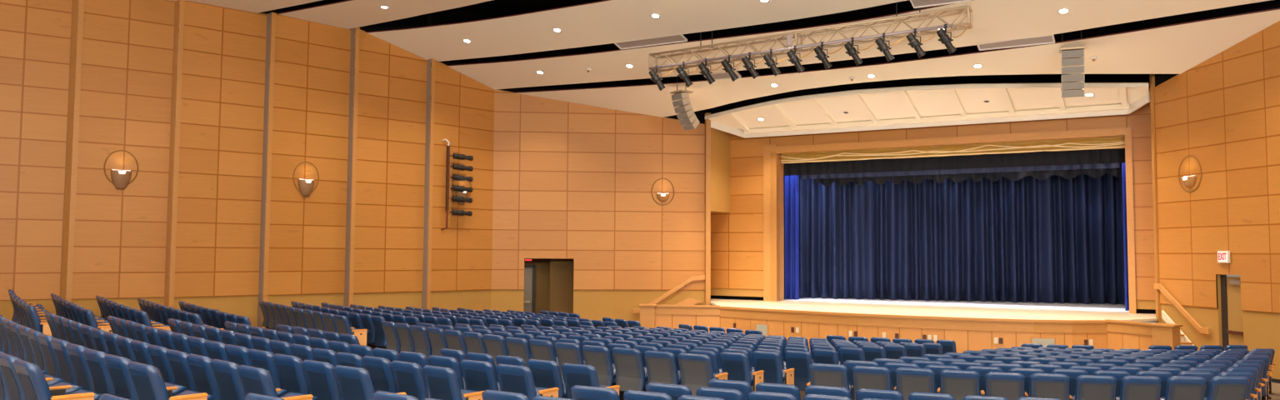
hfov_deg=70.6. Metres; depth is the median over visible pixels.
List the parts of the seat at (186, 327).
panel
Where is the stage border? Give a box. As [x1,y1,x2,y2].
[800,162,1119,179]
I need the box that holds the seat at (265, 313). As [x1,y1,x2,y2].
[258,300,271,329]
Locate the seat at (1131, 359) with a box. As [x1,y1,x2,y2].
[1110,355,1139,363]
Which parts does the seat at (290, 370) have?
panel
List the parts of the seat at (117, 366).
panel, backrest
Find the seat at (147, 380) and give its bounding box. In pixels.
[127,361,214,399]
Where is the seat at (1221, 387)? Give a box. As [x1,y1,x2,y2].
[1204,375,1249,399]
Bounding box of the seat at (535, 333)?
[525,330,545,339]
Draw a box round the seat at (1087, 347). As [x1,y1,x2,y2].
[1071,345,1094,349]
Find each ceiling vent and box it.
[613,34,687,49]
[704,70,741,79]
[910,0,971,8]
[976,34,1054,50]
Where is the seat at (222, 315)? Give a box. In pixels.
[217,310,228,329]
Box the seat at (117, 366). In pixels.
[103,354,186,399]
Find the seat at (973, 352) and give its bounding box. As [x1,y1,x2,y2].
[963,350,989,355]
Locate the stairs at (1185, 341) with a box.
[1161,310,1199,350]
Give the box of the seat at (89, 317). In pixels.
[80,308,112,333]
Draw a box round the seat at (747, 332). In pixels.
[745,330,762,334]
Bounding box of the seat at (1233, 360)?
[1210,356,1238,364]
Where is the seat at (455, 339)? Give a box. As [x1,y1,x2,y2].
[444,329,467,359]
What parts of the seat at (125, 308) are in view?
backrest, panel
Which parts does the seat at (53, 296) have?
panel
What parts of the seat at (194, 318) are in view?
panel, backrest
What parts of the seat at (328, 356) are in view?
panel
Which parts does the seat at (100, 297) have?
panel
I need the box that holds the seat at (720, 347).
[700,344,724,353]
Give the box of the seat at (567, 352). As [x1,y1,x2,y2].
[555,341,584,379]
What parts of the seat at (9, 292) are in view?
backrest, panel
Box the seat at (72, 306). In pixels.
[70,303,108,323]
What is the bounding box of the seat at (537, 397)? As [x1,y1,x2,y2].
[532,395,574,399]
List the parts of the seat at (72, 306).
backrest, panel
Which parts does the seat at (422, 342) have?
panel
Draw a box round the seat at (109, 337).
[102,331,121,356]
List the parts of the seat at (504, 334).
backrest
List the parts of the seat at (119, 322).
panel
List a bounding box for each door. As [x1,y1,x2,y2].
[524,265,534,313]
[1220,274,1244,350]
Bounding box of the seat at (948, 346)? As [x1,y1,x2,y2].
[936,339,961,354]
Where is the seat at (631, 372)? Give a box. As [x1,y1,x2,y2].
[611,347,648,399]
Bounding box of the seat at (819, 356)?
[812,348,839,364]
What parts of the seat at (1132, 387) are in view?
panel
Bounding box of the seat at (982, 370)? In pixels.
[965,365,1003,395]
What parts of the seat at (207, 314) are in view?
panel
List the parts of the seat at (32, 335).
panel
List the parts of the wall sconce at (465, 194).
lamp shade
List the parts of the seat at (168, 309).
panel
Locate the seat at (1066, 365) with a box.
[1046,361,1079,369]
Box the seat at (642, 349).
[633,345,658,391]
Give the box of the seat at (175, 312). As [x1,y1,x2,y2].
[171,308,209,326]
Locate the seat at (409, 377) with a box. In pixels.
[390,360,429,399]
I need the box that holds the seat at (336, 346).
[328,340,350,353]
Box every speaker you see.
[670,76,699,130]
[1059,30,1084,97]
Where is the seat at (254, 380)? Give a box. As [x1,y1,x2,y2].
[237,365,318,399]
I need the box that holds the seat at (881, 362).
[872,358,905,366]
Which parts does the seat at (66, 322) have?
panel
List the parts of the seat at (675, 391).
panel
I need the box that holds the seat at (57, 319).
[53,315,68,341]
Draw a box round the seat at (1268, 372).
[1243,354,1272,386]
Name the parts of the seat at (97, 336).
panel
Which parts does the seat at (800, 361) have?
panel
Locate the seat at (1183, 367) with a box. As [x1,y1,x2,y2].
[1159,363,1191,370]
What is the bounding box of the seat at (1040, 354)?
[1025,352,1052,357]
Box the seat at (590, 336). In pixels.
[581,333,602,340]
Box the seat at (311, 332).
[307,328,324,338]
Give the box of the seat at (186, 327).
[179,320,194,336]
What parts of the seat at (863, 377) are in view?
panel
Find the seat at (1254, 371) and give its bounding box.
[1225,367,1261,399]
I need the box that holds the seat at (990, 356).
[976,353,1005,359]
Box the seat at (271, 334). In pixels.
[261,328,278,340]
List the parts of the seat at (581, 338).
backrest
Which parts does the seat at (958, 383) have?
panel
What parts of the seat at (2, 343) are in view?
panel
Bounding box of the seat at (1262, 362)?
[1235,360,1267,399]
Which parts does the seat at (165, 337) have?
panel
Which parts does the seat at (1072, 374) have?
backrest, panel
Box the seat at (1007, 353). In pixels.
[995,351,1020,356]
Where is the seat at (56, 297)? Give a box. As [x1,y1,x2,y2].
[55,295,63,316]
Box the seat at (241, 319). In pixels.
[235,315,251,325]
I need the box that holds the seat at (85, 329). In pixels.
[80,324,97,349]
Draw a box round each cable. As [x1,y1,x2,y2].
[890,32,909,45]
[952,21,969,37]
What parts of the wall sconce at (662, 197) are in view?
lamp shade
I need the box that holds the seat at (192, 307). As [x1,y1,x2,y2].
[188,304,196,313]
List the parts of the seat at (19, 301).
backrest, panel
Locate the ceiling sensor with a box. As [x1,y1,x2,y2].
[1090,56,1097,61]
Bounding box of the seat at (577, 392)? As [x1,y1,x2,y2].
[570,385,619,399]
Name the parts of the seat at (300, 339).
panel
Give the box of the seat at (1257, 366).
[1230,363,1264,399]
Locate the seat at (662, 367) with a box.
[644,350,680,384]
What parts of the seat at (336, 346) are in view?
panel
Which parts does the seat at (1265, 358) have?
panel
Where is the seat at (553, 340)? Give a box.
[535,335,557,356]
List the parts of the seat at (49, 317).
panel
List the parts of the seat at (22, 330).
panel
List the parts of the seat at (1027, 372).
backrest, panel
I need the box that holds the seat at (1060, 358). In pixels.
[1044,355,1072,361]
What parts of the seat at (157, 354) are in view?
panel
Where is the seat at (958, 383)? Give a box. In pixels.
[936,369,980,399]
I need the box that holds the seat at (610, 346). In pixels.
[607,343,630,385]
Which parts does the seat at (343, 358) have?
panel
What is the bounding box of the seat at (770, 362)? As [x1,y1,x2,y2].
[751,350,794,384]
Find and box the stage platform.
[638,297,1183,353]
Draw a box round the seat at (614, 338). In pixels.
[603,335,624,343]
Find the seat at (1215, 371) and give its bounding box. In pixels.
[1187,367,1220,376]
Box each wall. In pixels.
[0,0,72,320]
[60,0,78,299]
[71,0,174,317]
[163,0,179,306]
[174,0,266,326]
[256,12,270,327]
[261,0,350,319]
[343,28,354,306]
[348,13,427,309]
[421,59,430,309]
[425,7,494,310]
[490,31,704,324]
[705,8,1155,321]
[710,127,729,213]
[1151,0,1279,379]
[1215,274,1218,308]
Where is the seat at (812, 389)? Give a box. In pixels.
[805,385,851,399]
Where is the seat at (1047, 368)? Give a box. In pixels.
[1028,364,1063,373]
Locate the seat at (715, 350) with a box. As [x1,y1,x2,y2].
[693,346,721,368]
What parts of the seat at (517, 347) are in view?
panel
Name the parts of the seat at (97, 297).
panel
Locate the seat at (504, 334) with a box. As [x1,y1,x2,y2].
[493,330,513,341]
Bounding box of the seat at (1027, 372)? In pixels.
[1008,367,1045,394]
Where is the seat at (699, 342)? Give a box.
[680,339,703,346]
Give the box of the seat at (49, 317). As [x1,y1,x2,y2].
[45,312,60,339]
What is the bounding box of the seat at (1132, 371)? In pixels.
[1108,365,1142,375]
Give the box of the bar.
[440,139,451,229]
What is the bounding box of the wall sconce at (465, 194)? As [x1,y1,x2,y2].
[451,173,471,204]
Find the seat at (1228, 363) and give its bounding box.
[1202,360,1232,369]
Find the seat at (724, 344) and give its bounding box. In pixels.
[705,341,729,348]
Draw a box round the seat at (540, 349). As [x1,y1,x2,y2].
[529,339,559,365]
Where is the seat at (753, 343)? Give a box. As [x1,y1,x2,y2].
[735,340,757,350]
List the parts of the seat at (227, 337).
panel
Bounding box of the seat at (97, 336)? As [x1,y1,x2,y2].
[90,328,109,354]
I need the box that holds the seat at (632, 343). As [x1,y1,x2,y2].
[615,340,638,348]
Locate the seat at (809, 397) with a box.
[803,394,851,399]
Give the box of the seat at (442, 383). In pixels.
[422,365,484,399]
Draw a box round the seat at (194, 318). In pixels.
[187,312,224,329]
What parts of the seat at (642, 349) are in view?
panel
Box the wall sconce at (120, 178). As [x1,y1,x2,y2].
[103,150,138,189]
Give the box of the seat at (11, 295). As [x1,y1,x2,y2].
[10,293,47,323]
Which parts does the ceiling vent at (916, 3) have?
louvre panel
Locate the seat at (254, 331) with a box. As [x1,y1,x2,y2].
[248,325,264,337]
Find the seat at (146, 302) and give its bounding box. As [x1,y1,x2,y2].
[144,300,153,319]
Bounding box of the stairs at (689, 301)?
[675,297,702,304]
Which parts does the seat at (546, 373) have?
panel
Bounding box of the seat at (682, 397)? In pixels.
[677,395,724,399]
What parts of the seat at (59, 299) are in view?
panel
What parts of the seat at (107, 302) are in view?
panel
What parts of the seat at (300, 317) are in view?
panel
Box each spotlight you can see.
[447,209,472,215]
[449,174,473,181]
[449,185,472,192]
[449,195,472,203]
[450,152,473,160]
[450,163,473,171]
[649,65,665,90]
[675,61,693,87]
[698,58,714,84]
[720,55,738,81]
[741,52,759,79]
[763,49,780,76]
[786,45,804,73]
[813,41,832,69]
[844,37,863,65]
[875,32,894,61]
[905,28,925,58]
[936,24,956,54]
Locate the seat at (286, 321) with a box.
[278,304,290,325]
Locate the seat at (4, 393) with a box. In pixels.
[0,350,64,399]
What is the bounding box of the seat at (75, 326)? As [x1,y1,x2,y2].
[70,320,86,347]
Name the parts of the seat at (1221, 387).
panel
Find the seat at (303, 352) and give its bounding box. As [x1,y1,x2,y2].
[290,343,314,361]
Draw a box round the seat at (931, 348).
[922,342,943,354]
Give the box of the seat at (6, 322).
[2,319,18,357]
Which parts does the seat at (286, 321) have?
panel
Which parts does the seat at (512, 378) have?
panel, backrest, armrest, panel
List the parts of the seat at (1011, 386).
panel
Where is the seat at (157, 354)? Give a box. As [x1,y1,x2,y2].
[147,344,175,384]
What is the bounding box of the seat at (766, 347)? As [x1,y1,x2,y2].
[756,345,785,365]
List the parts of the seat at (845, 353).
panel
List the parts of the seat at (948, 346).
backrest, panel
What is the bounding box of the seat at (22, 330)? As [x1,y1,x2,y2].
[17,325,36,364]
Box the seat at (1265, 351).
[1249,350,1274,399]
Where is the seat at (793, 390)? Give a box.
[755,382,800,399]
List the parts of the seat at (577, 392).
panel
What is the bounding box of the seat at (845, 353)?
[839,346,864,364]
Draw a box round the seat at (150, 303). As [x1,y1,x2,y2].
[147,301,158,322]
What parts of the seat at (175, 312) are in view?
panel, backrest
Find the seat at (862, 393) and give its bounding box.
[855,388,903,399]
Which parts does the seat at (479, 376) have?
panel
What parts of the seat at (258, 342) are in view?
panel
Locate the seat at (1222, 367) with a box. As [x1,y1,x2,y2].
[1195,363,1226,372]
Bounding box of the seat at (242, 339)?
[234,332,254,349]
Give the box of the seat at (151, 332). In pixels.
[144,325,161,346]
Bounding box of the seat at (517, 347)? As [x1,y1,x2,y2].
[505,336,532,367]
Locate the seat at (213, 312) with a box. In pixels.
[209,308,221,328]
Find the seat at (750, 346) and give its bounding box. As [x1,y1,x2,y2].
[730,343,754,351]
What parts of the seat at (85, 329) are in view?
panel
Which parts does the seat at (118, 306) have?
backrest, panel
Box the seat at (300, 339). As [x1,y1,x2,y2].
[292,333,310,346]
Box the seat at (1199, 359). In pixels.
[1177,356,1206,364]
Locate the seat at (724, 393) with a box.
[696,386,744,399]
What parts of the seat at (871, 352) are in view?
panel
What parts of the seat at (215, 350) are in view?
panel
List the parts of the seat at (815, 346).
backrest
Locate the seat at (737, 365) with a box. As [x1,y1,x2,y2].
[720,351,764,390]
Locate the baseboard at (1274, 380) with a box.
[1271,378,1279,383]
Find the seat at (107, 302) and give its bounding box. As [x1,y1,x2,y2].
[105,300,114,316]
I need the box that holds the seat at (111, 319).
[106,315,119,334]
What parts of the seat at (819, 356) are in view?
panel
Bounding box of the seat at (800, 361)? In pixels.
[784,350,812,390]
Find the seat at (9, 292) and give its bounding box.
[8,291,44,321]
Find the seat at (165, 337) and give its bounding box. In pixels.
[156,329,176,350]
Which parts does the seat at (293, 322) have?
panel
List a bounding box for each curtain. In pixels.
[783,175,799,299]
[798,173,1124,304]
[1121,162,1129,310]
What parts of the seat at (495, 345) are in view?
panel, backrest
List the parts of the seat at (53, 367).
panel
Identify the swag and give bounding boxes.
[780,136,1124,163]
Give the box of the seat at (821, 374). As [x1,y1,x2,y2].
[806,363,852,394]
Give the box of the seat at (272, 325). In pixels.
[265,301,276,330]
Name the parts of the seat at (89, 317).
panel, backrest, armrest, panel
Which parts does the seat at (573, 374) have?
panel, backrest, armrest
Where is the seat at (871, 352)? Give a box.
[861,345,885,361]
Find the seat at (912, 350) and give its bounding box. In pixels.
[903,343,925,357]
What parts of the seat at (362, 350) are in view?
panel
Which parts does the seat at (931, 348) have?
panel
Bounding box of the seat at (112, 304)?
[110,301,119,318]
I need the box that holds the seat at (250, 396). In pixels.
[245,392,284,399]
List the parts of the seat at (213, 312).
panel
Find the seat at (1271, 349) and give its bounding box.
[1253,348,1277,394]
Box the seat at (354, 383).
[334,365,407,399]
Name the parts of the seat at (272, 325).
panel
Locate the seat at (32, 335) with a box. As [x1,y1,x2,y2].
[26,329,48,374]
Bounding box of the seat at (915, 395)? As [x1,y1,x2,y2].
[908,391,954,399]
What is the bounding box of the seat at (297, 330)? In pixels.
[291,326,308,335]
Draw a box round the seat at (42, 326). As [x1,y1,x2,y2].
[25,304,51,335]
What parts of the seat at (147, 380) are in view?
panel, backrest, armrest, armrest, panel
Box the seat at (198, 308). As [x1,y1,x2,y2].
[194,305,206,324]
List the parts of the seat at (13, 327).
panel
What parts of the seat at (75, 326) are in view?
panel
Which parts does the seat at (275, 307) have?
panel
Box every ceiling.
[170,0,321,20]
[269,0,907,67]
[270,0,491,43]
[353,0,1269,92]
[429,8,1279,139]
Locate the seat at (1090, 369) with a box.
[1068,365,1103,374]
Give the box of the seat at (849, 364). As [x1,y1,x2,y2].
[843,360,879,396]
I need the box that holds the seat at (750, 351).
[727,346,754,385]
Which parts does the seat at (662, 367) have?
panel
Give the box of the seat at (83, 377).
[65,343,94,391]
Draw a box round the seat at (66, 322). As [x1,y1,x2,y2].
[61,318,77,344]
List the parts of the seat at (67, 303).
backrest, panel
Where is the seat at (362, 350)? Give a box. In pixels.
[349,344,374,357]
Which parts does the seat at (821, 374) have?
panel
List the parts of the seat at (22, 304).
panel, backrest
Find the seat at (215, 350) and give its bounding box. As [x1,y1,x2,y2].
[204,340,229,361]
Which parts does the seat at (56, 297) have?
panel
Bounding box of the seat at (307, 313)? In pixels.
[302,309,316,329]
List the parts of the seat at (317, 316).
panel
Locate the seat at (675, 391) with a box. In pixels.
[645,382,692,399]
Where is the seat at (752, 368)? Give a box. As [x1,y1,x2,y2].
[721,348,754,385]
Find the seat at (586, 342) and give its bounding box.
[582,340,605,346]
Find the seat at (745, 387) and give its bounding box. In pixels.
[707,379,751,399]
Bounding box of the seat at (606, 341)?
[590,337,613,347]
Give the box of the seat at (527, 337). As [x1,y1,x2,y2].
[514,332,534,354]
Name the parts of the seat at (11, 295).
backrest, panel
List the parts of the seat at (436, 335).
panel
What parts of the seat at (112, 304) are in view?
panel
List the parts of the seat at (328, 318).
panel, backrest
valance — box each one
[783,148,1125,175]
[813,162,1121,186]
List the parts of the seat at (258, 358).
panel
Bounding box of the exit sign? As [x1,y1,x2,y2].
[1217,250,1230,263]
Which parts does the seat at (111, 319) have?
panel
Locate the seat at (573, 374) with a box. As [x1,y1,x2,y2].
[561,363,619,399]
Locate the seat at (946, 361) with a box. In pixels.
[935,358,967,364]
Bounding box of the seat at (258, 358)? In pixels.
[247,349,281,389]
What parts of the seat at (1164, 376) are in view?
backrest, panel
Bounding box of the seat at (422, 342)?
[410,325,431,359]
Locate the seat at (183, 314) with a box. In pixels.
[178,310,218,328]
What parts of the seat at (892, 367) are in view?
panel, backrest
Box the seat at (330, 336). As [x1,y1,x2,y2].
[322,330,339,341]
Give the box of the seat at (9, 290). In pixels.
[7,289,42,320]
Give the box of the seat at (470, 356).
[465,351,498,381]
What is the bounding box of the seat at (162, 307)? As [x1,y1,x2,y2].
[158,304,169,325]
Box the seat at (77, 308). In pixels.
[75,305,109,325]
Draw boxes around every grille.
[671,93,681,99]
[672,100,683,106]
[674,106,685,113]
[676,112,688,119]
[679,119,690,124]
[682,124,694,130]
[755,324,767,337]
[1031,338,1054,347]
[1061,50,1084,57]
[1061,58,1084,65]
[1061,65,1084,74]
[1062,74,1084,81]
[1062,81,1084,89]
[1062,90,1084,97]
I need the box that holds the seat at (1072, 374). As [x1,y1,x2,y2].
[1050,368,1088,395]
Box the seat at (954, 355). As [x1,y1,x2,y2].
[944,352,971,359]
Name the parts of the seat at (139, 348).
panel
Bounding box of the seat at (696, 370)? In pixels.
[677,353,728,395]
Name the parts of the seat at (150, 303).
panel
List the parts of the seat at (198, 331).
panel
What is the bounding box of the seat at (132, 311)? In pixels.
[128,307,168,326]
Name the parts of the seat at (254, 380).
panel, backrest, armrest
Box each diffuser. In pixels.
[111,169,130,174]
[299,178,313,183]
[1182,175,1194,179]
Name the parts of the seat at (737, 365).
panel, backrest, armrest, panel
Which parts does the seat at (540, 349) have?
panel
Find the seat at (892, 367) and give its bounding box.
[883,362,919,387]
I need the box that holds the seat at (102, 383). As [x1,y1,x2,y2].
[82,348,114,395]
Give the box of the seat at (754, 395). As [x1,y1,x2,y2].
[747,390,796,399]
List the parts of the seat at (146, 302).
panel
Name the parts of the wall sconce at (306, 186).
lamp shade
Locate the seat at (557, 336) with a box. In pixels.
[546,333,567,341]
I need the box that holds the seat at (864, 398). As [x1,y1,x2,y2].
[862,398,889,399]
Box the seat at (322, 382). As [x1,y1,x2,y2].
[302,360,374,399]
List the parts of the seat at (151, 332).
panel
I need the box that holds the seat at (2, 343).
[0,315,4,352]
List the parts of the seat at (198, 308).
panel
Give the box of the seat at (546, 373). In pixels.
[527,359,566,398]
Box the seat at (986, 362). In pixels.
[972,360,1004,366]
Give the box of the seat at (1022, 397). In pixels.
[1016,396,1060,399]
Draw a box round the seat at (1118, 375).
[1093,370,1129,396]
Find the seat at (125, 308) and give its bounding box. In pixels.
[121,305,160,324]
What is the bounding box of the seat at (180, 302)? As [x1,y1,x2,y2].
[178,300,184,310]
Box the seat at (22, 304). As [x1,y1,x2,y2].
[20,302,46,329]
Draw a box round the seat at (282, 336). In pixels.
[276,330,294,344]
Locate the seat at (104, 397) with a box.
[99,393,129,399]
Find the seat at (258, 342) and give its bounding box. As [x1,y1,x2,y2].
[250,335,272,352]
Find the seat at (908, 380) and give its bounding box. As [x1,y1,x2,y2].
[894,367,937,399]
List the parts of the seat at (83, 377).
panel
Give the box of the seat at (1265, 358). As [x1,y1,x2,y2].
[1241,355,1272,399]
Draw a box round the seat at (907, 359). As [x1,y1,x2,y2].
[898,355,930,363]
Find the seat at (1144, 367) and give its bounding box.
[1122,363,1154,370]
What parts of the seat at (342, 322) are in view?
panel, backrest, armrest, panel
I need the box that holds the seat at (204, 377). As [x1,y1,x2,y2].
[186,353,220,399]
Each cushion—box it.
[44,374,64,386]
[49,381,83,394]
[67,389,101,399]
[164,381,186,396]
[173,390,214,399]
[275,387,287,397]
[280,391,318,399]
[460,389,478,399]
[535,386,549,395]
[562,380,566,398]
[612,363,615,379]
[644,366,648,381]
[677,370,680,384]
[750,370,756,384]
[782,369,786,380]
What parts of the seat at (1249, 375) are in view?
armrest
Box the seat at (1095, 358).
[1077,355,1106,363]
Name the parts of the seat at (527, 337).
backrest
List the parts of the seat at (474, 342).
panel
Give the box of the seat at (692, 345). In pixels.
[675,341,698,349]
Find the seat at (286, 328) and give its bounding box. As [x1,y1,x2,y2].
[276,324,293,334]
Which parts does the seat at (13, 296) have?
backrest, panel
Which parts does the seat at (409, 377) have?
panel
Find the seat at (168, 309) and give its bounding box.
[165,306,174,319]
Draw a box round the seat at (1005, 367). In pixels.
[989,363,1023,372]
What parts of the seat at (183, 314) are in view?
panel, backrest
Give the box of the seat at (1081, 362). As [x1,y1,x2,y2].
[1063,358,1094,365]
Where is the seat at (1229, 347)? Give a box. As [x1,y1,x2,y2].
[1224,345,1247,350]
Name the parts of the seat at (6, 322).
panel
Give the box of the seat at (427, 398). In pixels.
[424,397,440,399]
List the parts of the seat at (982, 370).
panel, backrest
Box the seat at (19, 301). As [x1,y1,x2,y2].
[17,299,44,326]
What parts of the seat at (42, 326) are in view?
panel, backrest, panel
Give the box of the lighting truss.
[648,2,972,72]
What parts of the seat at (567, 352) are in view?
panel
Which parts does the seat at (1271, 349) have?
backrest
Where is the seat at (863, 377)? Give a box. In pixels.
[851,365,894,399]
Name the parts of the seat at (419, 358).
panel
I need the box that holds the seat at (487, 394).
[481,390,528,399]
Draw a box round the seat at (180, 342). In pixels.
[170,332,191,354]
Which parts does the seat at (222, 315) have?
panel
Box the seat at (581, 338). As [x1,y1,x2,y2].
[568,335,589,346]
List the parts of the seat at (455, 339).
panel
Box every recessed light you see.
[379,5,389,9]
[462,39,471,43]
[535,70,544,74]
[552,27,561,32]
[625,64,634,68]
[650,13,660,18]
[756,117,764,120]
[759,0,769,3]
[770,83,779,87]
[865,74,876,78]
[972,64,983,68]
[1057,8,1069,14]
[1084,92,1094,96]
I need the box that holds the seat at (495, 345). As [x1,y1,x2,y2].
[483,334,509,365]
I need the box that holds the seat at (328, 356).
[312,347,338,367]
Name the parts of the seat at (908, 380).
panel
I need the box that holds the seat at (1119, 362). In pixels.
[1097,359,1129,366]
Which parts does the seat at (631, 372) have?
panel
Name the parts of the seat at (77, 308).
backrest, panel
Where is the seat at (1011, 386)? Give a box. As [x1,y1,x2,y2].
[980,371,1024,399]
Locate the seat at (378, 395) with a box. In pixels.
[373,390,418,399]
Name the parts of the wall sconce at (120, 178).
lamp shade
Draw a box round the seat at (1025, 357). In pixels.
[1010,354,1039,360]
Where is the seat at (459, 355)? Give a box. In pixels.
[440,348,466,376]
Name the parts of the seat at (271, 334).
panel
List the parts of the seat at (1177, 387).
panel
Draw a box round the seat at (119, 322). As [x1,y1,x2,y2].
[115,317,129,337]
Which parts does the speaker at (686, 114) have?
rigging frame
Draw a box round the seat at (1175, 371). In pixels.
[1148,367,1182,375]
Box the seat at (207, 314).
[201,307,214,326]
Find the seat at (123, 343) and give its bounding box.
[115,335,136,362]
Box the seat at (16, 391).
[0,352,83,399]
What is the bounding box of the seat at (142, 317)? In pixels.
[135,310,170,330]
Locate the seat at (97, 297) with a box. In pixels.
[95,295,104,318]
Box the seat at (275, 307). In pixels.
[270,303,283,330]
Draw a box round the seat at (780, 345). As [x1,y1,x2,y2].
[760,341,785,361]
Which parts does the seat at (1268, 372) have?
backrest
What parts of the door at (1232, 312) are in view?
frame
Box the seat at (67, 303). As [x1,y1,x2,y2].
[65,301,104,321]
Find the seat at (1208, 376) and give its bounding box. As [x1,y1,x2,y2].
[1177,370,1214,397]
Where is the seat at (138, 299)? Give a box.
[137,298,143,310]
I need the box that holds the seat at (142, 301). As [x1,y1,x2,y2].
[140,299,148,314]
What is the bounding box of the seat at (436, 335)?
[426,326,448,355]
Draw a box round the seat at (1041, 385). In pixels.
[1025,372,1069,399]
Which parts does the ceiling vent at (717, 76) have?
louvre panel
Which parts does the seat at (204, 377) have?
panel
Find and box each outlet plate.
[933,335,937,340]
[994,337,998,343]
[999,337,1003,344]
[1084,339,1088,344]
[1089,339,1093,345]
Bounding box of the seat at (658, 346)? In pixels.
[640,341,663,351]
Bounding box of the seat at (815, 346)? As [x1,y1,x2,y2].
[811,345,839,364]
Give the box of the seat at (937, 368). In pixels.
[925,364,960,389]
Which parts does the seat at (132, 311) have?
backrest, panel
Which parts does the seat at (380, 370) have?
panel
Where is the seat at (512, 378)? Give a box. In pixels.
[495,364,559,399]
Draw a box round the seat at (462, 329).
[454,325,473,334]
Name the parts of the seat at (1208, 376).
panel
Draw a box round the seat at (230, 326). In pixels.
[224,320,237,332]
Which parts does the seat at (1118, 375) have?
backrest, panel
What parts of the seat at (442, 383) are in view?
panel, backrest, armrest, panel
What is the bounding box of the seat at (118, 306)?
[115,303,154,321]
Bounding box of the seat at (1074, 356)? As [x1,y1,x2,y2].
[1056,353,1083,358]
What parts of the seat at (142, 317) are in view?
panel, backrest, armrest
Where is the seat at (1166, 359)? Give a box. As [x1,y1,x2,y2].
[1144,356,1173,363]
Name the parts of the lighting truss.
frame, frame, frame, frame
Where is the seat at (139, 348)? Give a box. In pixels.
[130,340,153,365]
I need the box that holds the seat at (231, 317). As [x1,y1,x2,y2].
[225,313,238,323]
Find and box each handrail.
[632,275,704,313]
[1154,283,1210,334]
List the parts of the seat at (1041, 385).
panel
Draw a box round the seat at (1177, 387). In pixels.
[1160,375,1206,399]
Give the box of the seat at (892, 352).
[883,344,906,359]
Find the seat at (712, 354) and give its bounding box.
[689,349,722,373]
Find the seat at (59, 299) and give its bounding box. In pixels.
[57,297,66,318]
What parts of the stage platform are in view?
post, wing panel, vent frame, panel, vent frame, wing panel, post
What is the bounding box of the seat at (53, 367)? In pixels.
[37,333,61,378]
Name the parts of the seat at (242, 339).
panel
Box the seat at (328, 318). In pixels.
[322,312,357,333]
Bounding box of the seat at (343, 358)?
[335,351,364,369]
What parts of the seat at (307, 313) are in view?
panel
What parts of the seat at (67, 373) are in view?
panel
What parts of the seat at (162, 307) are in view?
panel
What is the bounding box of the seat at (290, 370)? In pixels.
[272,353,309,394]
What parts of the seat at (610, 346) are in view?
panel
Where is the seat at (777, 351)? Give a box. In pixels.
[755,348,786,384]
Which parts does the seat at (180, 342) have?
panel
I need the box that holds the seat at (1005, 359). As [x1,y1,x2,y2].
[992,356,1023,364]
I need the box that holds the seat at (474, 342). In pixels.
[463,331,486,353]
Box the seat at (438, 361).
[427,355,465,389]
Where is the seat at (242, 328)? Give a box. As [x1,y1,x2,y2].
[235,323,250,334]
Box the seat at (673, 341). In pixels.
[657,337,679,344]
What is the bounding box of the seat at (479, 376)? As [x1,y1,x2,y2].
[460,359,500,391]
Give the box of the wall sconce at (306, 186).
[292,161,319,196]
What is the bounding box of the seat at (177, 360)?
[165,349,196,391]
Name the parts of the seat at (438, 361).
panel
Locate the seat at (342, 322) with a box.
[333,315,369,345]
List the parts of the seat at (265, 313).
panel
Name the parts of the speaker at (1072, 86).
rigging frame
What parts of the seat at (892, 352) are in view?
panel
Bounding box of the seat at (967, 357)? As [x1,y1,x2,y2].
[956,355,987,362]
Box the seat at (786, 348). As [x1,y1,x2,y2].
[784,346,809,353]
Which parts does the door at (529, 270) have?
frame, frame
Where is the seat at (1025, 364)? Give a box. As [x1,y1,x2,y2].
[1010,360,1042,368]
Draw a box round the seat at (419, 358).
[399,350,429,382]
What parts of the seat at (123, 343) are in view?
panel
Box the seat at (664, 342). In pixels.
[650,340,672,347]
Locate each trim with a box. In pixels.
[65,0,84,302]
[168,0,184,308]
[261,12,275,328]
[348,27,359,307]
[426,58,434,309]
[704,112,710,304]
[763,144,784,300]
[775,127,1124,154]
[1125,127,1136,313]
[1149,74,1161,323]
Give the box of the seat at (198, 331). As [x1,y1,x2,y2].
[190,324,208,339]
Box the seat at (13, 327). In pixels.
[9,322,27,361]
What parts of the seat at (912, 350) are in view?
panel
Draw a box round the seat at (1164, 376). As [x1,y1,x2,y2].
[1135,370,1172,397]
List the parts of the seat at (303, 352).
panel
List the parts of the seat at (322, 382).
panel, backrest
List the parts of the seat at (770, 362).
panel, armrest, panel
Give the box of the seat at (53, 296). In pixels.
[52,294,59,315]
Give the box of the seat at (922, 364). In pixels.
[910,360,944,368]
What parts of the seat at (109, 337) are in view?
panel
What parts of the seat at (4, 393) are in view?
panel, backrest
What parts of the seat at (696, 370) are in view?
panel, backrest, armrest, panel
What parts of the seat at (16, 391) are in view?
panel, backrest, armrest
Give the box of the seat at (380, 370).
[362,355,398,393]
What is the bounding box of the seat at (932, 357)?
[922,354,953,360]
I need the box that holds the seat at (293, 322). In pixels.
[285,305,298,326]
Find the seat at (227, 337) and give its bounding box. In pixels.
[219,329,237,345]
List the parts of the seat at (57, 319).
panel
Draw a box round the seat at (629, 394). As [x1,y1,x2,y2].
[623,390,672,399]
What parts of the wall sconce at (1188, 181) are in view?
lamp shade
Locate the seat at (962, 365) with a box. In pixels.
[949,360,984,370]
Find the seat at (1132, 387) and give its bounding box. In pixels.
[1115,375,1162,399]
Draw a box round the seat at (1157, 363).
[1133,359,1164,367]
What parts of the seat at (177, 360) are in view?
panel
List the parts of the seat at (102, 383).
panel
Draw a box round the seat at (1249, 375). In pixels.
[1218,371,1257,399]
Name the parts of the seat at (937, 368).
panel, backrest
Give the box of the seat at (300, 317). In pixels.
[293,307,307,328]
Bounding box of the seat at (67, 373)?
[50,338,76,384]
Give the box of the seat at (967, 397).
[962,395,1008,399]
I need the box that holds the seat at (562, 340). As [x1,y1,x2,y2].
[558,338,584,359]
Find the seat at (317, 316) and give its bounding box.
[311,310,326,330]
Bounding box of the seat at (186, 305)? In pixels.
[182,302,190,312]
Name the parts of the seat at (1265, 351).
backrest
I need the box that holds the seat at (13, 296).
[12,295,50,324]
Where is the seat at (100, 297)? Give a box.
[98,296,107,319]
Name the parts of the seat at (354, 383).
panel, backrest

